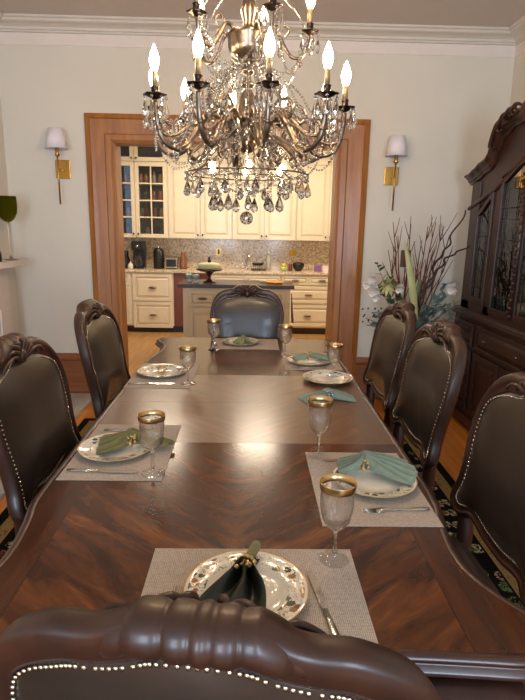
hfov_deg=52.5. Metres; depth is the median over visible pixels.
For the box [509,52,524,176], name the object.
wall
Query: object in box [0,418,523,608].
area rug
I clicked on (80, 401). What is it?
hearth slab
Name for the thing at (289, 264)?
canister
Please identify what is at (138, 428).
fork
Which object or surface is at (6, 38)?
trim
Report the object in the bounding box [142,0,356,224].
crystal chandelier
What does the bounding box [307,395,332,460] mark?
wine glass
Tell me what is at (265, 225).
upper cabinet
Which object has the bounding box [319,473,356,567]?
wine glass
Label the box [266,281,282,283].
serving tray
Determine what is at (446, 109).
wall
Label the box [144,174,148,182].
spice jar
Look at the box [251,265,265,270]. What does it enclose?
dish rack
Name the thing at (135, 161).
upper cabinet
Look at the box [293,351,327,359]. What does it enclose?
napkin
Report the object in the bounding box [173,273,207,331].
panel
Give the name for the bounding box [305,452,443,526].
placemat
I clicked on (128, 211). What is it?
spice jar
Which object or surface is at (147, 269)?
countertop
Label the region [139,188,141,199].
bottle
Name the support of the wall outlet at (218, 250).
attached to the wall at (233, 252)
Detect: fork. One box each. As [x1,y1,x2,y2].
[104,428,138,430]
[360,507,429,512]
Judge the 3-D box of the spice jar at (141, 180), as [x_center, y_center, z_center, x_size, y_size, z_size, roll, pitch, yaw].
[-1.795,-2.533,7.873,0.070,0.135,0.068,1,13,-1]
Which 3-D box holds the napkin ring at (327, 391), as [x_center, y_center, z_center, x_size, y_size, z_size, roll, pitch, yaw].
[0.307,0.207,2.515,0.041,0.051,0.060,-4,14,-21]
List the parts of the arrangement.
white flower, white flower, white flower, white flower, white flower, blade, blade, white flower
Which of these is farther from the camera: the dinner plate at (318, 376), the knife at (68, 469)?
the dinner plate at (318, 376)
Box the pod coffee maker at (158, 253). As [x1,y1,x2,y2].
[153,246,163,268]
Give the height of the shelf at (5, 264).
0.062 m
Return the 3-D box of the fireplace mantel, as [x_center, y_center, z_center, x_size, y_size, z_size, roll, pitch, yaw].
[-2.070,0.053,3.656,0.224,1.230,1.940,1,13,-1]
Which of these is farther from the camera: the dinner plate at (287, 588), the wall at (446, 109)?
the wall at (446, 109)
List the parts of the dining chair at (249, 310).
nailhead trim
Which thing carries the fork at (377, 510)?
on the placemat at (388, 517)
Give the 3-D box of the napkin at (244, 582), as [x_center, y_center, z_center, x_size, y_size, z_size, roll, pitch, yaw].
[-0.048,0.492,1.178,0.150,0.063,0.230,3,13,10]
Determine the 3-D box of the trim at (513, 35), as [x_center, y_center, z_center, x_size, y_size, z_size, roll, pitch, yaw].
[0.033,-1.820,1.000,4.260,0.092,6.860,1,13,-1]
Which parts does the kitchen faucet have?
spout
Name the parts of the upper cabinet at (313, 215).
door, door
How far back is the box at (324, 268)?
8.04 m
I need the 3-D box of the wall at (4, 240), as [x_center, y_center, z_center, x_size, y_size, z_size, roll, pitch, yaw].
[-2.199,-0.409,1.280,0.150,3.250,6.860,1,13,-1]
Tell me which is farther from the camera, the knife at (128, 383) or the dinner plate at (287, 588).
the knife at (128, 383)
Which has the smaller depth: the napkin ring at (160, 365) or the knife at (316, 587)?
the knife at (316, 587)
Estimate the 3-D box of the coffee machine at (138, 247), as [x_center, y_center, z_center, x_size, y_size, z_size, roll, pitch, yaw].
[-1.861,-1.435,8.023,0.170,0.414,0.271,1,13,-1]
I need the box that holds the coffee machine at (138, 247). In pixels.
[131,241,146,268]
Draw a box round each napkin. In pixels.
[96,428,174,453]
[200,540,265,607]
[232,335,252,343]
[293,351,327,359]
[298,387,355,403]
[337,450,417,484]
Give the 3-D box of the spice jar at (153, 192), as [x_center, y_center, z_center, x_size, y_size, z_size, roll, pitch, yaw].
[-1.616,-2.297,7.938,0.070,0.135,0.068,1,13,-1]
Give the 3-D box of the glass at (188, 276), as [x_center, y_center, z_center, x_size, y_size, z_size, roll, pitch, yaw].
[-0.876,-0.858,6.354,0.084,0.100,0.083,1,13,-1]
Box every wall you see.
[0,45,514,356]
[0,96,20,333]
[124,237,329,269]
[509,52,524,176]
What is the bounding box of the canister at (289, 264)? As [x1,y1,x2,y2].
[288,263,291,270]
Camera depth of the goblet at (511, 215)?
4.00 m
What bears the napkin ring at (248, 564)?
on the napkin at (244, 582)
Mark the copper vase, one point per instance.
(183, 263)
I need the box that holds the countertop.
[125,267,327,274]
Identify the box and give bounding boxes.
[314,265,320,271]
[322,266,327,271]
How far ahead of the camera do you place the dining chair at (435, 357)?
2.20 m
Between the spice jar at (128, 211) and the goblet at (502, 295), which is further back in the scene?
the spice jar at (128, 211)
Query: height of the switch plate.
0.150 m
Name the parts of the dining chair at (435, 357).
leg, nailhead trim, leg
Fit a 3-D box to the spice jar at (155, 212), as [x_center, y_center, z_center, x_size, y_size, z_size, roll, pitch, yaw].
[-1.600,-2.052,7.955,0.070,0.135,0.068,1,13,-1]
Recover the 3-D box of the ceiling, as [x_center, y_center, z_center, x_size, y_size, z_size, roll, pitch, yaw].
[0.033,-1.931,1.056,4.260,0.100,7.020,1,13,-1]
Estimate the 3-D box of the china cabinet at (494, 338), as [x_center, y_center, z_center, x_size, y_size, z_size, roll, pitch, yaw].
[1.861,-0.439,3.557,0.509,2.343,1.910,1,13,-1]
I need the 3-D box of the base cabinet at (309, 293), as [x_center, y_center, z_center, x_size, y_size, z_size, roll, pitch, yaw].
[0.667,-0.731,8.207,0.816,0.891,0.653,1,13,-1]
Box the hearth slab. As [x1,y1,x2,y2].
[0,393,91,500]
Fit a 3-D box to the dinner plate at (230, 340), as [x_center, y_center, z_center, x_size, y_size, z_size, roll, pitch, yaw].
[-0.152,-0.055,3.679,0.258,0.020,0.258,-8,16,-36]
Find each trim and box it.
[0,11,524,45]
[0,32,524,57]
[84,113,370,377]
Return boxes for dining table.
[0,337,524,699]
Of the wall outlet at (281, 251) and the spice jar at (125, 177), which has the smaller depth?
the spice jar at (125, 177)
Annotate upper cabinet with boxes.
[120,146,168,237]
[167,148,232,238]
[232,149,297,240]
[296,151,333,240]
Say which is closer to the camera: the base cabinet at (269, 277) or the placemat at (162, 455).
the placemat at (162, 455)
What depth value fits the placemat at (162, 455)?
1.78 m
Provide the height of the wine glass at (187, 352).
0.191 m
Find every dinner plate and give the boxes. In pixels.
[77,432,148,460]
[137,364,186,376]
[183,550,308,619]
[222,337,258,345]
[287,354,328,365]
[302,370,352,383]
[333,466,417,497]
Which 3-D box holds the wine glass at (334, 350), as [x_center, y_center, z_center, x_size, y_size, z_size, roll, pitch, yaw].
[0.385,0.055,2.873,0.088,0.177,0.088,8,15,27]
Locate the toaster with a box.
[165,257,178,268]
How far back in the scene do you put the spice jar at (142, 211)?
7.99 m
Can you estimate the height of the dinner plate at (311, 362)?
0.020 m
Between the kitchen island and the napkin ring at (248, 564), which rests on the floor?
the kitchen island
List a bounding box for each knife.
[67,468,138,472]
[128,383,174,383]
[307,571,339,634]
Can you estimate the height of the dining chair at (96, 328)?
1.170 m
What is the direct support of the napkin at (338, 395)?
on the dining table
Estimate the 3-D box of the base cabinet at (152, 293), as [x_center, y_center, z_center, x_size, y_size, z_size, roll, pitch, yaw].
[-1.623,-0.762,8.155,0.608,0.891,0.653,1,13,-1]
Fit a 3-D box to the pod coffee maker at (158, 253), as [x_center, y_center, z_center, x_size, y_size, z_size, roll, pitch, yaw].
[-1.561,-1.392,8.014,0.160,0.328,0.160,1,13,-1]
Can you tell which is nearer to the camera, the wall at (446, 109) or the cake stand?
the wall at (446, 109)
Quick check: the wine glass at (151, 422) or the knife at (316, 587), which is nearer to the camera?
the knife at (316, 587)
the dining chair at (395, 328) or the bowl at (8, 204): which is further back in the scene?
the bowl at (8, 204)
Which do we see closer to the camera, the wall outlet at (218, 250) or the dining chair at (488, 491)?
the dining chair at (488, 491)
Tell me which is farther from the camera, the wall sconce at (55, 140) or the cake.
the cake
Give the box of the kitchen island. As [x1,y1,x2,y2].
[177,279,293,336]
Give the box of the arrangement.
[362,210,468,332]
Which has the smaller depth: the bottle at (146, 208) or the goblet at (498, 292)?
the goblet at (498, 292)
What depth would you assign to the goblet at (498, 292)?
4.24 m
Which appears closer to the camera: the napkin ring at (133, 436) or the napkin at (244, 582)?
the napkin at (244, 582)
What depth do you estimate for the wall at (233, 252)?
8.34 m
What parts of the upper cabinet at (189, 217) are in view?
door, door, door, door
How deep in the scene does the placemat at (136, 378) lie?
2.77 m
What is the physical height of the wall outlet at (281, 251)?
0.120 m
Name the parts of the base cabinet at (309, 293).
drawer, drawer, drawer, drawer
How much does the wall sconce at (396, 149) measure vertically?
0.601 m
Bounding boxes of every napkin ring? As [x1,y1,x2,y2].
[126,434,136,446]
[156,364,167,373]
[231,553,256,569]
[322,389,333,396]
[359,459,369,471]
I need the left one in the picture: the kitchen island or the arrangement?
the kitchen island
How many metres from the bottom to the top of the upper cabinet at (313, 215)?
1.482 m
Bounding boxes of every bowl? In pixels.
[0,196,16,221]
[293,262,303,270]
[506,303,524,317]
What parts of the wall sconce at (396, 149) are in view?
stem, lamp shade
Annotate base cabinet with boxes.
[125,272,133,330]
[132,272,174,331]
[211,274,280,280]
[281,275,327,333]
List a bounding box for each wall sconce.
[45,127,70,204]
[383,135,406,210]
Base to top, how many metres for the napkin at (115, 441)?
0.063 m
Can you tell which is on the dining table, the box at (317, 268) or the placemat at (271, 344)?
the placemat at (271, 344)
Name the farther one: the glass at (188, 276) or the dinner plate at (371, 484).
the glass at (188, 276)
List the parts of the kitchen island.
door, drawer, drawer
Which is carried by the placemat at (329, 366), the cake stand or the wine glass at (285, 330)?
the wine glass at (285, 330)
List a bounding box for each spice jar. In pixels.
[123,173,127,181]
[126,207,130,215]
[139,174,143,182]
[140,208,144,216]
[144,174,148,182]
[152,191,156,199]
[153,208,157,216]
[158,174,162,182]
[158,191,162,199]
[160,208,163,216]
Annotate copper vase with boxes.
[179,252,186,268]
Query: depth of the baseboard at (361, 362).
4.97 m
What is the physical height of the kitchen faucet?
0.243 m
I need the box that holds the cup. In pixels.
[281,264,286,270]
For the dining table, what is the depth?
1.44 m
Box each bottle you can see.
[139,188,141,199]
[145,188,148,199]
[145,205,148,216]
[152,171,155,182]
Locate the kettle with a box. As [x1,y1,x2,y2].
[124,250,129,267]
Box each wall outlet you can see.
[216,248,220,255]
[279,249,283,256]
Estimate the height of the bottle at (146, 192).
0.175 m
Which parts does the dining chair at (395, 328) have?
leg, nailhead trim, leg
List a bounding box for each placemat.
[56,424,180,480]
[123,363,198,388]
[141,548,377,643]
[211,338,278,349]
[282,353,342,370]
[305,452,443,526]
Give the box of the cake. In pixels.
[198,256,219,268]
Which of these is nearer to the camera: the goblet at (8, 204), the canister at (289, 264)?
the goblet at (8, 204)
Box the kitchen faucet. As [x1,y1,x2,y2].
[242,254,249,268]
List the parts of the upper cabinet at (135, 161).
door, door, door, door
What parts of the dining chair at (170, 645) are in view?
nailhead trim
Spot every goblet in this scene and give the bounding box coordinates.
[0,196,17,259]
[496,291,501,309]
[500,253,509,272]
[500,293,508,311]
[507,212,517,231]
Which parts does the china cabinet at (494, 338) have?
door, drawer, glass door, door, waist moulding, cornice, arched moulding, drawer, door, glass door, glass door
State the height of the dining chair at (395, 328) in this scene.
1.170 m
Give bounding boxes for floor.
[0,331,468,513]
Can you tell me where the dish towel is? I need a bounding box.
[291,293,293,322]
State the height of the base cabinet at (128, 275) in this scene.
0.891 m
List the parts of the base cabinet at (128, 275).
drawer, drawer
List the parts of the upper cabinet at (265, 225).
door, door, door, door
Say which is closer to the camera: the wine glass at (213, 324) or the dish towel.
the wine glass at (213, 324)
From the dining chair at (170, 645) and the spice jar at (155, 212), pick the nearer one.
the dining chair at (170, 645)
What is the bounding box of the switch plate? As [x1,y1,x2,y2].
[400,250,410,266]
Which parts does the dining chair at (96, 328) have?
nailhead trim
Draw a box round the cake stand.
[196,268,221,282]
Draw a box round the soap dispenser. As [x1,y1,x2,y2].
[266,252,270,269]
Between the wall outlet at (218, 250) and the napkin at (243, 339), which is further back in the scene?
the wall outlet at (218, 250)
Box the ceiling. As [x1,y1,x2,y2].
[0,0,524,26]
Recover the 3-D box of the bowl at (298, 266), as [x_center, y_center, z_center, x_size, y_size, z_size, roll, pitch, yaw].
[0.546,-1.273,8.102,0.180,0.135,0.180,1,13,-1]
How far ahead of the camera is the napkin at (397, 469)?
1.71 m
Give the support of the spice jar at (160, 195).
on the upper cabinet at (135, 161)
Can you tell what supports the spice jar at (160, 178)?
on the upper cabinet at (135, 161)
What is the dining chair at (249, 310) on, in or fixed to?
on the area rug
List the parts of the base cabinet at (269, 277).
drawer, drawer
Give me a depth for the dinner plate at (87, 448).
1.86 m
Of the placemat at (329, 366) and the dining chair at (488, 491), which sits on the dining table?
the placemat at (329, 366)
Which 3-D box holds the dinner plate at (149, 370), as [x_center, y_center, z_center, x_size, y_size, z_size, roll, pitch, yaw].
[-0.545,0.118,2.890,0.267,0.020,0.267,11,16,36]
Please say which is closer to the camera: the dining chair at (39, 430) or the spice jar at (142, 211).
the dining chair at (39, 430)
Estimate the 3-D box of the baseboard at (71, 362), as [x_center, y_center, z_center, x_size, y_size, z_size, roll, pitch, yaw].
[-1.869,0.224,4.931,0.690,0.400,0.038,1,13,-1]
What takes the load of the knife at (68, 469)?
on the placemat at (162, 455)
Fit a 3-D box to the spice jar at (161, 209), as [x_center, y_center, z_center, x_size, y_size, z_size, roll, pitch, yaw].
[-1.509,-2.061,8.000,0.070,0.135,0.068,1,13,-1]
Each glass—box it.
[137,410,165,477]
[179,345,196,385]
[186,274,191,282]
[192,274,198,282]
[207,319,220,350]
[279,324,292,356]
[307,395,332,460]
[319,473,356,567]
[326,342,342,377]
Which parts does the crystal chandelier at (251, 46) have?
bulb, bulb, bulb, arm, arm, bulb, arm, bulb, arm, arm, arm, bulb, arm, arm, arm, bulb, arm, arm, arm, arm, arm, bulb, bulb, bulb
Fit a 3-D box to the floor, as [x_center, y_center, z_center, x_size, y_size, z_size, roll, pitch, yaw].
[-0.259,0.852,3.443,5.060,0.100,10.840,1,13,-1]
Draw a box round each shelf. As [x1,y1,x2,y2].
[0,259,27,269]
[122,184,162,185]
[478,270,524,280]
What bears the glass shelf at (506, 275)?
attached to the china cabinet at (494, 338)
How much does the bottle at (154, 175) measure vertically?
0.175 m
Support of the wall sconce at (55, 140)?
attached to the wall at (446, 109)
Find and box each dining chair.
[0,332,81,536]
[0,590,439,699]
[74,299,130,419]
[210,284,283,337]
[363,300,416,433]
[389,319,466,492]
[449,372,524,686]
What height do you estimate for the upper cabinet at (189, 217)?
1.482 m
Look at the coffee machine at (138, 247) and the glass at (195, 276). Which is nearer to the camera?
the glass at (195, 276)
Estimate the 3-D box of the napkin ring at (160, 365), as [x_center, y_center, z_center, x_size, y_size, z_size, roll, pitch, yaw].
[-0.545,0.103,2.876,0.060,0.051,0.041,5,14,18]
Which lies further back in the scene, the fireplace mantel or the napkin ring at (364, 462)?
the fireplace mantel
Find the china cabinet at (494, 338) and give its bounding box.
[451,101,524,429]
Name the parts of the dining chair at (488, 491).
leg, seat, nailhead trim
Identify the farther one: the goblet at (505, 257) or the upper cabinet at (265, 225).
the upper cabinet at (265, 225)
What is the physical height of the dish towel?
0.341 m
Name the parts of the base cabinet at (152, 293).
drawer, drawer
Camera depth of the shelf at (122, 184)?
8.03 m
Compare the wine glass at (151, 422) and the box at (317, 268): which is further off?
the box at (317, 268)
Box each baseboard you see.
[56,353,89,392]
[355,357,377,398]
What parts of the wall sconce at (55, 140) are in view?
lamp shade, stem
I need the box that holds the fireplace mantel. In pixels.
[0,259,27,335]

